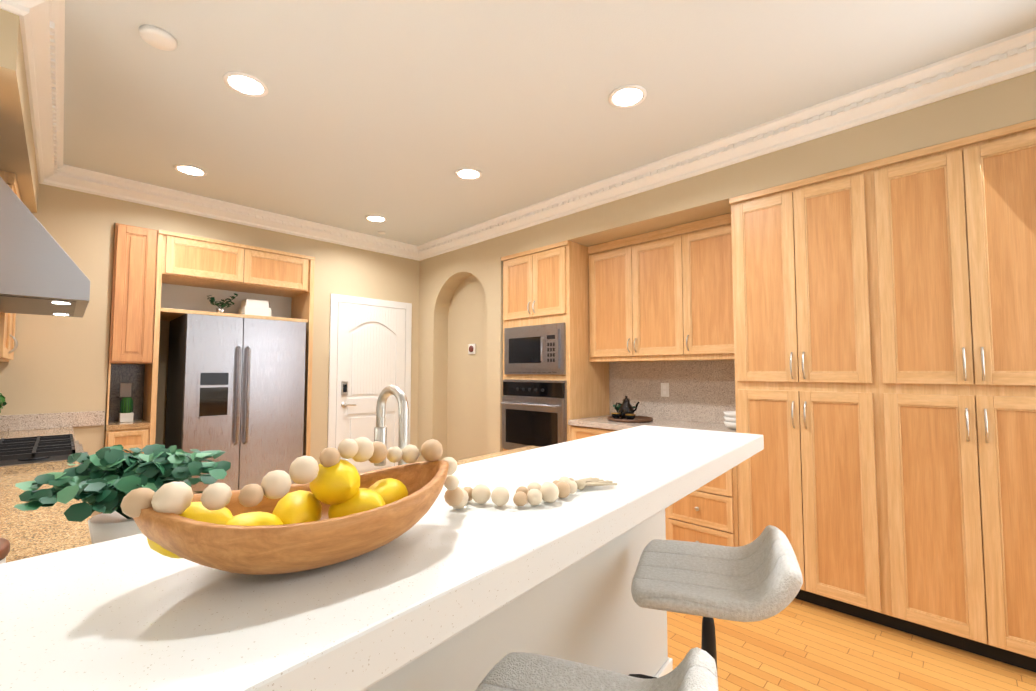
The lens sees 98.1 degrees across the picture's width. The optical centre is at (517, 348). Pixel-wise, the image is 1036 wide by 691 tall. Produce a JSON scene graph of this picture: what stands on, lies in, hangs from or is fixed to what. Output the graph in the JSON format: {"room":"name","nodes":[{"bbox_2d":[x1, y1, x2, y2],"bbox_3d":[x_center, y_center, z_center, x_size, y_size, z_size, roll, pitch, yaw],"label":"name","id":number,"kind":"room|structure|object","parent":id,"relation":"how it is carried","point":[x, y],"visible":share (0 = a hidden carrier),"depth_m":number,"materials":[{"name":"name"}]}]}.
{"room":"kitchen","nodes":[
{"label":"kitchen","id":0,"kind":"room"},
{"bbox_2d":[0,9,38,212],"bbox_3d":[-1.338,-0.103,-0.665,8.360,2.760,2.520,-3,-4,44],"label":"wall","id":1,"kind":"structure","parent":0,"point":[17,154],"depth_m":1.99,"materials":[{"name":"beige paint"}]},
{"bbox_2d":[0,170,20,361],"bbox_3d":[-3.212,-0.447,2.642,0.836,1.038,0.329,-3,-4,44],"label":"upper cabinet","id":2,"kind":"object","parent":1,"relation":"attached to","point":[8,340],"depth_m":2.63,"materials":[{"name":"brown wood"}]},
{"bbox_2d":[0,177,89,317],"bbox_3d":[-2.485,-0.598,2.147,0.900,0.785,0.634,-3,-4,44],"label":"range hood","id":3,"kind":"object","parent":1,"relation":"attached to","point":[41,273],"visible":1,"depth_m":1.93,"materials":[{"name":"silver metal"}]},
{"bbox_2d":[0,0,1035,260],"bbox_3d":[-0.166,-1.358,0.505,8.240,0.140,5.500,-3,-4,44],"label":"crown molding","id":4,"kind":"structure","parent":1,"relation":"attached to","point":[42,24],"depth_m":2.68,"materials":[{"name":"white"}]},
{"bbox_2d":[0,411,104,562],"bbox_3d":[-2.096,0.713,1.696,3.670,1.365,0.630,-3,-4,44],"label":"countertop","id":5,"kind":"structure","parent":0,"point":[40,530],"depth_m":1.34,"materials":[{"name":"beige stone"}]},
{"bbox_2d":[0,393,6,412],"bbox_3d":[-3.164,0.371,2.619,0.237,0.316,0.246,-3,-4,44],"label":"boxwood plant","id":6,"kind":"object","parent":5,"relation":"on","point":[2,399],"visible":1,"depth_m":2.70,"materials":[{"name":"green plant"}]},
{"bbox_2d":[0,537,10,563],"bbox_3d":[-0.839,0.360,0.625,0.172,0.135,0.172,-3,-4,44],"label":"lidded canister","id":7,"kind":"object","parent":5,"relation":"on","point":[5,544],"visible":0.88,"depth_m":0.68,"materials":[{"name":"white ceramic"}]},
{"bbox_2d":[0,183,419,516],"bbox_3d":[-2.653,0.154,4.428,0.910,2.760,3.940,-3,-4,44],"label":"wall","id":8,"kind":"structure","parent":0,"point":[58,364],"depth_m":3.36,"materials":[{"name":"beige paint"}]},
{"bbox_2d":[327,294,411,472],"bbox_3d":[-1.552,0.504,4.829,0.069,2.098,0.940,-3,-4,44],"label":"entry door","id":9,"kind":"structure","parent":8,"relation":"in","point":[369,354],"depth_m":4.80,"materials":[{"name":"white"}]},
{"bbox_2d":[63,0,1035,245],"bbox_3d":[-0.051,-1.439,1.225,9.320,0.100,6.920,-3,-4,44],"label":"ceiling","id":10,"kind":"structure","parent":0,"point":[396,114],"depth_m":2.28,"materials":[{"name":"white paint"}]},
{"bbox_2d":[139,25,176,50],"bbox_3d":[-1.555,-1.338,1.945,0.130,0.028,0.130,-3,-4,44],"label":"smoke detector","id":11,"kind":"object","parent":10,"relation":"attached to","point":[158,37],"visible":1,"depth_m":1.92,"materials":[{"name":"white plastic"}]},
{"bbox_2d":[174,164,206,176],"bbox_3d":[-2.357,-1.283,3.239,0.196,0.008,0.196,-3,-4,44],"label":"recessed light","id":12,"kind":"object","parent":10,"relation":"in","point":[190,170],"visible":1,"depth_m":3.24,"materials":[{"name":"white"}]},
{"bbox_2d":[223,71,267,96],"bbox_3d":[-1.374,-1.332,2.272,0.196,0.008,0.196,-3,-4,44],"label":"recessed light","id":13,"kind":"object","parent":10,"relation":"in","point":[245,84],"visible":1,"depth_m":2.27,"materials":[{"name":"white"}]},
{"bbox_2d":[365,215,386,221],"bbox_3d":[-1.347,-1.231,4.263,0.196,0.008,0.196,-3,-4,44],"label":"recessed light","id":14,"kind":"object","parent":10,"relation":"in","point":[374,218],"visible":0.98,"depth_m":4.26,"materials":[{"name":"white"}]},
{"bbox_2d":[455,168,481,179],"bbox_3d":[-0.363,-1.280,3.296,0.196,0.008,0.196,-3,-4,44],"label":"recessed light","id":15,"kind":"object","parent":10,"relation":"in","point":[468,173],"visible":1,"depth_m":3.29,"materials":[{"name":"white"}]},
{"bbox_2d":[609,85,646,107],"bbox_3d":[0.577,-1.327,2.371,0.196,0.008,0.196,-3,-4,44],"label":"recessed light","id":16,"kind":"object","parent":10,"relation":"in","point":[626,96],"visible":1,"depth_m":2.37,"materials":[{"name":"white"}]},
{"bbox_2d":[417,71,1035,461],"bbox_3d":[1.981,0.067,2.701,8.360,2.760,0.740,-3,-4,44],"label":"wall","id":17,"kind":"structure","parent":0,"point":[460,391],"depth_m":3.77,"materials":[{"name":"beige paint"}]},
{"bbox_2d":[468,344,475,353],"bbox_3d":[-0.504,0.003,4.893,0.110,0.110,0.032,-3,-4,44],"label":"thermostat","id":18,"kind":"object","parent":17,"relation":"attached to","point":[471,348],"visible":1,"depth_m":4.87,"materials":[{"name":"white plastic"}]},
{"bbox_2d":[588,227,671,361],"bbox_3d":[1.057,-0.403,3.741,0.915,1.016,0.349,-3,-4,44],"label":"upper cabinet","id":19,"kind":"object","parent":17,"relation":"attached to","point":[665,294],"depth_m":3.63,"materials":[{"name":"brown wood"}]},
{"bbox_2d":[608,360,735,423],"bbox_3d":[1.309,0.343,3.686,1.297,0.479,0.019,-3,-4,44],"label":"backsplash","id":20,"kind":"structure","parent":17,"relation":"attached to","point":[666,390],"depth_m":3.68,"materials":[{"name":"beige stone"}]},
{"bbox_2d":[672,213,733,360],"bbox_3d":[1.479,-0.424,3.326,0.496,1.016,0.349,-3,-4,44],"label":"upper cabinet","id":21,"kind":"object","parent":17,"relation":"attached to","point":[702,280],"depth_m":3.24,"materials":[{"name":"brown wood"}]},
{"bbox_2d":[667,598,1035,690],"bbox_3d":[-0.051,1.417,1.081,9.320,0.100,6.920,-3,-4,44],"label":"floor","id":22,"kind":"structure","parent":0,"point":[795,644],"depth_m":2.06,"materials":[{"name":"brown wood"}]},
{"bbox_2d":[0,434,87,466],"bbox_3d":[-2.453,0.913,2.103,0.756,0.970,0.684,-3,-4,44],"label":"range","id":23,"kind":"object","parent":22,"relation":"on","point":[28,450],"visible":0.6,"depth_m":2.09,"materials":[{"name":"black metal"}]},
{"bbox_2d":[101,223,314,512],"bbox_3d":[-2.795,0.303,4.117,0.873,2.429,1.461,-3,-4,44],"label":"cabinet","id":24,"kind":"object","parent":22,"relation":"on","point":[158,276],"visible":0.54,"depth_m":3.72,"materials":[{"name":"brown wood"}]},
{"bbox_2d":[119,397,133,421],"bbox_3d":[-3.088,0.478,3.548,0.080,0.195,0.080,-3,-4,44],"label":"cactus pot","id":25,"kind":"object","parent":24,"relation":"on","point":[126,414],"visible":1,"depth_m":3.52,"materials":[{"name":"white stone"}]},
{"bbox_2d":[207,293,237,312],"bbox_3d":[-2.630,-0.403,4.003,0.105,0.199,0.234,-3,-4,44],"label":"potted plant","id":26,"kind":"object","parent":24,"relation":"on","point":[222,306],"visible":1,"depth_m":3.98,"materials":[{"name":"green plant"}]},
{"bbox_2d":[238,299,271,315],"bbox_3d":[-2.464,-0.370,4.212,0.220,0.154,0.220,-3,-4,44],"label":"boxes","id":27,"kind":"object","parent":24,"relation":"on","point":[255,307],"visible":0.69,"depth_m":4.14,"materials":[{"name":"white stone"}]},
{"bbox_2d":[165,314,305,493],"bbox_3d":[-2.585,0.632,4.126,0.896,1.774,0.910,-3,-4,44],"label":"refrigerator","id":28,"kind":"object","parent":22,"relation":"on","point":[235,389],"visible":0.83,"depth_m":3.83,"materials":[{"name":"grey metal"}]},
{"bbox_2d":[374,385,539,465],"bbox_3d":[-0.447,0.741,1.331,0.810,1.271,2.367,-3,-4,44],"label":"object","id":29,"kind":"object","parent":22,"relation":"on","point":[380,431],"depth_m":1.17,"materials":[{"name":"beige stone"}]},
{"bbox_2d":[14,444,230,543],"bbox_3d":[-0.833,0.326,0.971,0.303,0.239,0.341,-3,-4,44],"label":"eucalyptus plant","id":30,"kind":"object","parent":29,"relation":"on","point":[105,480],"visible":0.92,"depth_m":0.92,"materials":[{"name":"green plant"}]},
{"bbox_2d":[364,509,667,690],"bbox_3d":[-0.167,0.858,1.025,0.090,1.012,2.380,-2,-4,40],"label":"island base","id":31,"kind":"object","parent":22,"relation":"on","point":[587,610],"depth_m":1.36,"materials":[{"name":"white paint"}]},
{"bbox_2d":[0,425,763,690],"bbox_3d":[-0.018,0.433,0.939,0.485,0.288,2.405,-2,-4,40],"label":"bar","id":32,"kind":"object","parent":31,"relation":"on","point":[134,613],"visible":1,"depth_m":0.50,"materials":[{"name":"white stone"}]},
{"bbox_2d":[120,437,616,574],"bbox_3d":[-0.129,0.203,0.727,0.213,0.148,0.771,-3,-4,44],"label":"dough bowl","id":33,"kind":"object","parent":32,"relation":"on","point":[332,507],"visible":1,"depth_m":0.54,"materials":[{"name":"brown wood"}]},
{"bbox_2d":[655,657,672,677],"bbox_3d":[-0.153,1.311,1.006,0.306,0.105,2.388,-3,-4,44],"label":"baseboard","id":34,"kind":"structure","parent":31,"relation":"attached to","point":[666,668],"depth_m":1.84,"materials":[{"name":"white paint"}]},
{"bbox_2d":[501,240,609,450],"bbox_3d":[0.316,0.317,4.185,0.810,2.409,0.705,-3,-4,44],"label":"tall cabinet","id":35,"kind":"object","parent":22,"relation":"on","point":[555,380],"visible":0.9,"depth_m":3.92,"materials":[{"name":"brown wood"}]},
{"bbox_2d":[568,424,611,440],"bbox_3d":[0.934,1.057,3.598,0.836,0.871,0.619,-3,-4,44],"label":"base cabinet","id":36,"kind":"object","parent":22,"relation":"on","point":[576,433],"depth_m":3.58,"materials":[{"name":"brown wood"}]},
{"bbox_2d":[475,647,718,690],"bbox_3d":[0.049,0.928,0.698,0.501,0.834,0.443,-1,-3,23],"label":"bar stool","id":37,"kind":"object","parent":22,"relation":"on","point":[695,669],"visible":1,"depth_m":0.86,"materials":[{"name":"fabric"}]},
{"bbox_2d":[665,466,738,546],"bbox_3d":[1.396,1.034,3.144,0.461,0.871,0.619,-3,-4,44],"label":"base cabinet","id":38,"kind":"object","parent":22,"relation":"on","point":[709,514],"depth_m":2.88,"materials":[{"name":"brown wood"}]},
{"bbox_2d":[568,416,735,432],"bbox_3d":[1.093,0.591,3.454,1.297,0.040,0.634,-3,-4,44],"label":"countertop","id":39,"kind":"structure","parent":38,"relation":"on","point":[598,421],"depth_m":3.43,"materials":[{"name":"beige stone"}]},
{"bbox_2d":[608,396,652,422],"bbox_3d":[0.893,0.482,3.656,0.396,0.198,0.358,-3,-4,44],"label":"serving tray","id":40,"kind":"object","parent":39,"relation":"on","point":[626,410],"visible":1,"depth_m":3.64,"materials":[{"name":"brown wood"}]},
{"bbox_2d":[723,411,735,429],"bbox_3d":[1.497,0.495,3.100,0.150,0.116,0.150,-3,-4,44],"label":"bowls","id":41,"kind":"object","parent":39,"relation":"on","point":[730,419],"visible":0.62,"depth_m":3.06,"materials":[{"name":"white ceramic"}]},
{"bbox_2d":[628,525,802,678],"bbox_3d":[0.553,0.967,1.366,0.501,0.824,0.443,-1,-3,23],"label":"bar stool","id":42,"kind":"object","parent":22,"relation":"on","point":[759,578],"visible":0.96,"depth_m":1.28,"materials":[{"name":"fabric"}]},
{"bbox_2d":[729,163,880,624],"bbox_3d":[1.812,0.246,2.774,0.703,2.410,0.619,-3,-4,44],"label":"tall cabinet","id":43,"kind":"object","parent":22,"relation":"on","point":[803,340],"depth_m":2.51,"materials":[{"name":"brown wood"}]},
{"bbox_2d":[865,119,1035,672],"bbox_3d":[2.312,0.221,2.282,0.702,2.410,0.619,-3,-4,44],"label":"tall cabinet","id":44,"kind":"object","parent":22,"relation":"on","point":[884,313],"depth_m":2.10,"materials":[{"name":"brown wood"}]}
]}

